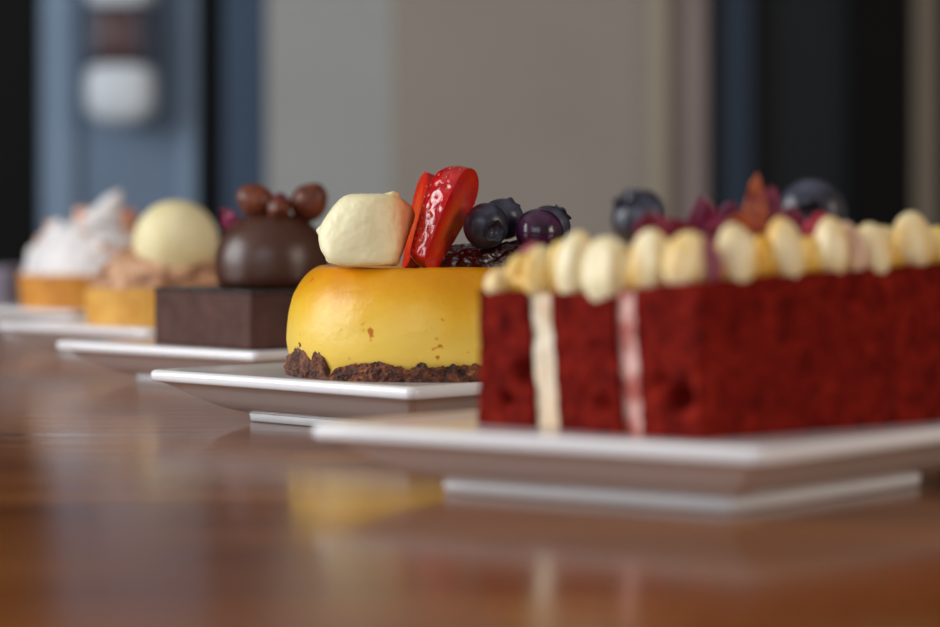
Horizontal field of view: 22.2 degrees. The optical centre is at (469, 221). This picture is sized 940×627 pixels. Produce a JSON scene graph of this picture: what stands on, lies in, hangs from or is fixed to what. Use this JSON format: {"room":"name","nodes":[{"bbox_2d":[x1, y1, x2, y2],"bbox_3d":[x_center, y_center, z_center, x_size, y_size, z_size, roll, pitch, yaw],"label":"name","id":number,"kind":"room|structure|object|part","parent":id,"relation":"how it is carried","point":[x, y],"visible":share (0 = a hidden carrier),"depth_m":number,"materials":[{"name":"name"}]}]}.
{"room":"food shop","nodes":[
{"label":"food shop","id":0,"kind":"room"},
{"bbox_2d":[267,0,390,264],"bbox_3d":[-0.173,-0.631,3.015,0.149,2.900,0.170,0,0,0],"label":"wall","id":1,"kind":"structure","parent":0,"point":[329,61],"depth_m":2.97,"materials":[{"name":"grey paint"}]},
{"bbox_2d":[41,0,199,233],"bbox_3d":[-0.438,-0.631,3.022,0.196,2.900,0.075,0,0,0],"label":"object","id":2,"kind":"structure","parent":1,"relation":"in","point":[153,161],"depth_m":3.00,"materials":[{"name":"blue paint"}]},
{"bbox_2d":[85,0,156,123],"bbox_3d":[-0.427,-0.225,2.940,0.086,0.210,0.060,0,0,0],"label":"wall sconce","id":3,"kind":"object","parent":2,"relation":"attached to","point":[120,83],"visible":1,"depth_m":2.91,"materials":[{"name":"white plastic"}]},
{"bbox_3d":[-0.427,-0.229,2.940,0.076,0.078,0.054,0,0,0],"label":"tank","id":4,"kind":"part","parent":3,"relation":"part of","materials":[{"name":"grey plastic"}]},
{"bbox_2d":[200,0,223,240],"bbox_3d":[-0.326,-0.631,3.060,0.033,2.900,0.080,0,0,0],"label":"trim","id":5,"kind":"structure","parent":1,"relation":"attached to","point":[211,11],"depth_m":3.02,"materials":[{"name":"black paint"}]},
{"bbox_2d":[224,0,266,231],"bbox_3d":[-0.279,-0.631,3.040,0.052,2.900,0.120,0,0,0],"label":"trim","id":6,"kind":"structure","parent":1,"relation":"attached to","point":[245,21],"depth_m":2.98,"materials":[{"name":"blue paint"}]},
{"bbox_2d":[391,0,648,263],"bbox_3d":[0.063,-0.631,3.050,0.326,2.900,0.100,0,0,0],"label":"wall","id":7,"kind":"structure","parent":0,"point":[547,101],"depth_m":3.00,"materials":[{"name":"beige paint"}]},
{"bbox_2d":[649,0,666,209],"bbox_3d":[0.234,-0.631,3.030,0.020,2.900,0.120,0,0,0],"label":"trim","id":8,"kind":"structure","parent":7,"relation":"attached to","point":[657,8],"depth_m":2.97,"materials":[{"name":"beige paint"}]},
{"bbox_2d":[667,0,705,220],"bbox_3d":[0.270,-0.631,3.050,0.049,2.900,0.120,0,0,0],"label":"trim","id":9,"kind":"structure","parent":7,"relation":"attached to","point":[686,19],"depth_m":2.99,"materials":[{"name":"paint"}]},
{"bbox_2d":[706,0,721,210],"bbox_3d":[0.305,-0.631,3.050,0.020,2.900,0.100,0,0,0],"label":"trim","id":10,"kind":"structure","parent":7,"relation":"attached to","point":[713,7],"depth_m":3.00,"materials":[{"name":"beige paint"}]},
{"bbox_2d":[722,0,751,212],"bbox_3d":[0.334,-0.631,3.045,0.038,2.900,0.090,0,0,0],"label":"trim","id":11,"kind":"structure","parent":7,"relation":"attached to","point":[736,14],"depth_m":3.00,"materials":[{"name":"blue paint"}]},
{"bbox_2d":[914,0,937,227],"bbox_3d":[0.570,-0.631,3.050,0.030,2.900,0.100,0,0,0],"label":"wall","id":12,"kind":"structure","parent":0,"point":[925,11],"depth_m":3.00,"materials":[{"name":"paint"}]},
{"bbox_2d":[752,0,848,221],"bbox_3d":[0.420,-0.631,3.055,0.128,2.900,0.050,0,0,0],"label":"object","id":13,"kind":"structure","parent":12,"relation":"in","point":[800,48],"depth_m":3.03,"materials":[{"name":"grey paint"}]},
{"bbox_2d":[849,0,913,227],"bbox_3d":[0.517,-0.631,3.050,0.076,2.900,0.100,0,0,0],"label":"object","id":14,"kind":"structure","parent":12,"relation":"attached to","point":[881,32],"depth_m":3.00,"materials":[{"name":"black paint"}]},
{"bbox_2d":[938,0,939,225],"bbox_3d":[1.393,-0.631,3.060,1.615,2.900,0.080,0,0,0],"label":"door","id":15,"kind":"structure","parent":12,"relation":"in","point":[938,0],"depth_m":3.02,"materials":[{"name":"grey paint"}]},
{"bbox_3d":[0.000,0.844,0.650,4.600,0.050,5.300,0,0,0],"label":"floor","id":16,"kind":"structure","parent":0,"visible":0},
{"bbox_2d":[0,330,939,626],"bbox_3d":[0.000,0.444,0.735,1.240,0.750,2.070,0,0,0],"label":"wooden table","id":17,"kind":"object","parent":16,"relation":"on","point":[125,501],"visible":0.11,"depth_m":0.52,"materials":[{"name":"brown wood"}]},
{"bbox_2d":[0,266,24,303],"bbox_3d":[-0.386,0.050,1.670,0.150,0.038,0.100,0,0,0],"label":"cake","id":18,"kind":"object","parent":17,"relation":"on","point":[9,282],"visible":0.27,"depth_m":1.63,"materials":[{"name":"purple food"}]},
{"bbox_2d":[0,304,86,335],"bbox_3d":[-0.228,0.060,1.460,0.128,0.018,0.128,0,0,44],"label":"square plate","id":19,"kind":"object","parent":17,"relation":"on","point":[8,312],"visible":0.17,"depth_m":1.40,"materials":[{"name":"white ceramic"}]},
{"bbox_2d":[18,190,137,309],"bbox_3d":[-0.228,0.016,1.460,0.092,0.072,0.092,0,0,0],"label":"tart","id":20,"kind":"object","parent":19,"relation":"on","point":[62,260],"visible":0.63,"depth_m":1.43,"materials":[{"name":"white food"}]},
{"bbox_2d":[0,318,155,357],"bbox_3d":[-0.154,0.060,1.232,0.128,0.018,0.128,0,0,44],"label":"square plate","id":21,"kind":"object","parent":17,"relation":"on","point":[45,333],"visible":0.17,"depth_m":1.20,"materials":[{"name":"white ceramic"}]},
{"bbox_2d":[83,201,219,326],"bbox_3d":[-0.154,0.021,1.233,0.089,0.063,0.089,0,0,0],"label":"tart","id":22,"kind":"object","parent":21,"relation":"on","point":[175,243],"visible":0.77,"depth_m":1.20,"materials":[{"name":"beige food"}]},
{"bbox_2d":[57,336,288,383],"bbox_3d":[-0.086,0.060,1.036,0.132,0.018,0.132,0,0,44],"label":"square plate","id":23,"kind":"object","parent":17,"relation":"on","point":[139,356],"visible":0.38,"depth_m":1.00,"materials":[{"name":"white ceramic"}]},
{"bbox_2d":[154,213,328,349],"bbox_3d":[-0.088,0.024,1.018,0.059,0.056,0.076,0,0,-41],"label":"chocolate cake","id":24,"kind":"object","parent":23,"relation":"on","point":[261,261],"visible":0.75,"depth_m":1.00,"materials":[{"name":"black food"}]},
{"bbox_2d":[219,208,238,230],"bbox_3d":[-0.103,0.000,1.019,0.012,0.011,0.006,0,0,44],"label":"rose petal","id":25,"kind":"object","parent":24,"relation":"on","point":[228,217],"visible":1,"depth_m":1.02,"materials":[{"name":"pink plant"}]},
{"bbox_2d":[236,184,274,215],"bbox_3d":[-0.090,-0.009,1.015,0.015,0.015,0.015,0,0,25],"label":"hazelnut","id":26,"kind":"object","parent":24,"relation":"on","point":[252,199],"visible":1,"depth_m":1.01,"materials":[{"name":"brown food"}]},
{"bbox_2d":[267,197,290,217],"bbox_3d":[-0.081,-0.006,1.010,0.010,0.010,0.011,0,0,12],"label":"hazelnut","id":27,"kind":"object","parent":24,"relation":"on","point":[279,207],"visible":1,"depth_m":1.01,"materials":[{"name":"brown food"}]},
{"bbox_2d":[274,192,289,203],"bbox_3d":[-0.081,-0.009,1.026,0.010,0.008,0.002,0,0,-4],"label":"rose petal","id":28,"kind":"object","parent":24,"relation":"on","point":[279,194],"visible":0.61,"depth_m":1.03,"materials":[{"name":"pink plant"}]},
{"bbox_2d":[290,183,327,221],"bbox_3d":[-0.068,-0.008,1.018,0.016,0.017,0.016,0,0,-19],"label":"hazelnut","id":29,"kind":"object","parent":24,"relation":"on","point":[308,202],"visible":1,"depth_m":1.01,"materials":[{"name":"brown food"}]},
{"bbox_2d":[151,362,479,426],"bbox_3d":[-0.019,0.060,0.832,0.131,0.018,0.131,0,0,44],"label":"square plate","id":30,"kind":"object","parent":17,"relation":"on","point":[264,391],"visible":0.5,"depth_m":0.79,"materials":[{"name":"white ceramic"}]},
{"bbox_2d":[283,191,521,381],"bbox_3d":[-0.014,0.021,0.830,0.101,0.063,0.101,0,0,-32],"label":"cheesecake","id":31,"kind":"object","parent":30,"relation":"on","point":[365,316],"visible":0.73,"depth_m":0.79,"materials":[{"name":"yellow food"}]},
{"bbox_2d":[402,172,434,267],"bbox_3d":[-0.016,-0.001,0.832,0.016,0.034,0.020,0,0,-14],"label":"strawberry half","id":32,"kind":"object","parent":31,"relation":"on","point":[426,178],"visible":0.3,"depth_m":0.83,"materials":[{"name":"red food"}]},
{"bbox_2d":[410,165,478,267],"bbox_3d":[-0.008,-0.001,0.806,0.019,0.036,0.029,0,0,24],"label":"strawberry half","id":33,"kind":"object","parent":31,"relation":"on","point":[452,192],"visible":1,"depth_m":0.80,"materials":[{"name":"red food"}]},
{"bbox_2d":[463,203,508,248],"bbox_3d":[0.006,0.001,0.804,0.016,0.016,0.015,0,0,29],"label":"blueberry","id":34,"kind":"object","parent":31,"relation":"on","point":[485,226],"visible":1,"depth_m":0.80,"materials":[{"name":"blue food"}]},
{"bbox_3d":[0.008,0.003,0.798,0.008,0.008,0.002,-19,23,-20],"label":"crown","id":35,"kind":"part","parent":34,"relation":"part of","materials":[{"name":"food"}]},
{"bbox_2d":[489,197,522,239],"bbox_3d":[0.011,-0.001,0.820,0.014,0.014,0.015,0,0,-15],"label":"blueberry","id":36,"kind":"object","parent":31,"relation":"on","point":[512,210],"visible":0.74,"depth_m":0.81,"materials":[{"name":"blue food"}]},
{"bbox_2d":[515,208,562,247],"bbox_3d":[0.023,0.004,0.806,0.016,0.016,0.016,0,0,23],"label":"blueberry","id":37,"kind":"object","parent":31,"relation":"on","point":[543,226],"visible":0.77,"depth_m":0.80,"materials":[{"name":"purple food"}]},
{"bbox_2d":[539,204,571,240],"bbox_3d":[0.028,0.001,0.824,0.014,0.015,0.014,0,0,25],"label":"blueberry","id":38,"kind":"object","parent":31,"relation":"on","point":[560,212],"visible":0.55,"depth_m":0.82,"materials":[{"name":"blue food"}]},
{"bbox_3d":[0.032,-0.003,0.826,0.007,0.002,0.007,36,-22,25],"label":"crown","id":39,"kind":"part","parent":38,"relation":"part of","materials":[{"name":"blue food"}]},
{"bbox_2d":[313,410,939,512],"bbox_3d":[0.056,0.060,0.620,0.150,0.018,0.124,0,0,32],"label":"square plate","id":40,"kind":"object","parent":17,"relation":"on","point":[737,474],"visible":0.82,"depth_m":0.58,"materials":[{"name":"white ceramic"}]},
{"bbox_2d":[477,211,939,440],"bbox_3d":[0.067,0.025,0.629,0.110,0.055,0.073,0,0,-40],"label":"cake","id":41,"kind":"object","parent":40,"relation":"on","point":[691,336],"visible":1,"depth_m":0.60,"materials":[{"name":"red food"}]},
{"bbox_2d":[517,241,542,255],"bbox_3d":[0.016,0.010,0.627,0.010,0.010,0.004,0,0,22],"label":"rose petal","id":42,"kind":"object","parent":41,"relation":"on","point":[524,250],"visible":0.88,"depth_m":0.63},
{"bbox_2d":[611,188,666,243],"bbox_3d":[0.044,-0.002,0.626,0.015,0.015,0.015,0,0,22],"label":"blueberry","id":43,"kind":"object","parent":41,"relation":"on","point":[629,207],"visible":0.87,"depth_m":0.62,"materials":[{"name":"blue food"}]},
{"bbox_3d":[0.040,-0.006,0.624,0.007,0.002,0.008,-36,21,10],"label":"crown","id":44,"kind":"part","parent":43,"relation":"part of","materials":[{"name":"blue food"}]},
{"bbox_2d":[634,212,674,242],"bbox_3d":[0.047,0.003,0.610,0.011,0.011,0.004,0,0,-27],"label":"rose petal","id":45,"kind":"object","parent":41,"relation":"on","point":[661,223],"visible":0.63,"depth_m":0.61,"materials":[{"name":"red plant"}]},
{"bbox_2d":[668,218,697,237],"bbox_3d":[0.054,0.003,0.618,0.009,0.008,0.008,0,0,-13],"label":"rose petal","id":46,"kind":"object","parent":41,"relation":"on","point":[680,226],"visible":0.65,"depth_m":0.61,"materials":[{"name":"red plant"}]},
{"bbox_2d":[687,196,719,234],"bbox_3d":[0.060,0.000,0.622,0.010,0.013,0.004,0,0,19],"label":"rose petal","id":47,"kind":"object","parent":41,"relation":"on","point":[703,215],"visible":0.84,"depth_m":0.62,"materials":[{"name":"plant"}]},
{"bbox_2d":[705,220,731,242],"bbox_3d":[0.064,0.003,0.609,0.008,0.006,0.005,0,0,-22],"label":"rose petal","id":48,"kind":"object","parent":41,"relation":"on","point":[713,232],"visible":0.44,"depth_m":0.61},
{"bbox_2d":[717,202,739,220],"bbox_3d":[0.067,0.001,0.625,0.010,0.012,0.003,0,0,-9],"label":"rose petal","id":49,"kind":"object","parent":41,"relation":"on","point":[729,209],"visible":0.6,"depth_m":0.62,"materials":[{"name":"plant"}]},
{"bbox_2d":[727,212,758,238],"bbox_3d":[0.069,0.002,0.616,0.009,0.008,0.006,0,0,-33],"label":"rose petal","id":50,"kind":"object","parent":41,"relation":"on","point":[748,222],"visible":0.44,"depth_m":0.61,"materials":[{"name":"orange plant"}]},
{"bbox_2d":[742,173,767,225],"bbox_3d":[0.074,-0.004,0.625,0.007,0.018,0.002,0,0,16],"label":"rose petal","id":51,"kind":"object","parent":41,"relation":"on","point":[755,205],"visible":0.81,"depth_m":0.62,"materials":[{"name":"orange plant"}]},
{"bbox_2d":[754,225,769,237],"bbox_3d":[0.077,0.003,0.614,0.009,0.006,0.008,0,0,0],"label":"rose petal","id":52,"kind":"object","parent":41,"relation":"on","point":[761,230],"visible":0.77,"depth_m":0.61,"materials":[{"name":"orange plant"}]},
{"bbox_2d":[764,186,782,224],"bbox_3d":[0.079,-0.002,0.630,0.011,0.014,0.002,0,0,-33],"label":"rose petal","id":53,"kind":"object","parent":41,"relation":"on","point":[774,205],"visible":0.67,"depth_m":0.63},
{"bbox_2d":[781,205,805,237],"bbox_3d":[0.084,0.001,0.623,0.009,0.010,0.002,0,0,-13],"label":"rose petal","id":54,"kind":"object","parent":41,"relation":"on","point":[790,213],"visible":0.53,"depth_m":0.62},
{"bbox_2d":[781,179,845,222],"bbox_3d":[0.091,-0.002,0.640,0.018,0.018,0.017,0,0,12],"label":"blueberry","id":55,"kind":"object","parent":41,"relation":"on","point":[809,197],"visible":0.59,"depth_m":0.63,"materials":[{"name":"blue food"}]},
{"bbox_3d":[0.090,-0.002,0.632,0.009,0.009,0.002,-11,4,10],"label":"crown","id":56,"kind":"part","parent":55,"relation":"part of","materials":[{"name":"food"}]},
{"bbox_2d":[801,211,827,237],"bbox_3d":[0.091,0.002,0.622,0.009,0.009,0.004,0,0,-15],"label":"rose petal","id":57,"kind":"object","parent":41,"relation":"on","point":[809,227],"visible":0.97,"depth_m":0.62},
{"bbox_3d":[-2.250,-0.631,0.700,0.100,2.900,5.200,0,0,0],"label":"wall","id":58,"kind":"structure","parent":0,"visible":0},
{"bbox_2d":[0,0,40,265],"bbox_3d":[-1.368,-0.631,3.060,1.664,2.900,0.080,0,0,0],"label":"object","id":59,"kind":"structure","parent":58,"relation":"in","point":[20,20],"depth_m":3.02,"materials":[{"name":"black paint"}]}
]}

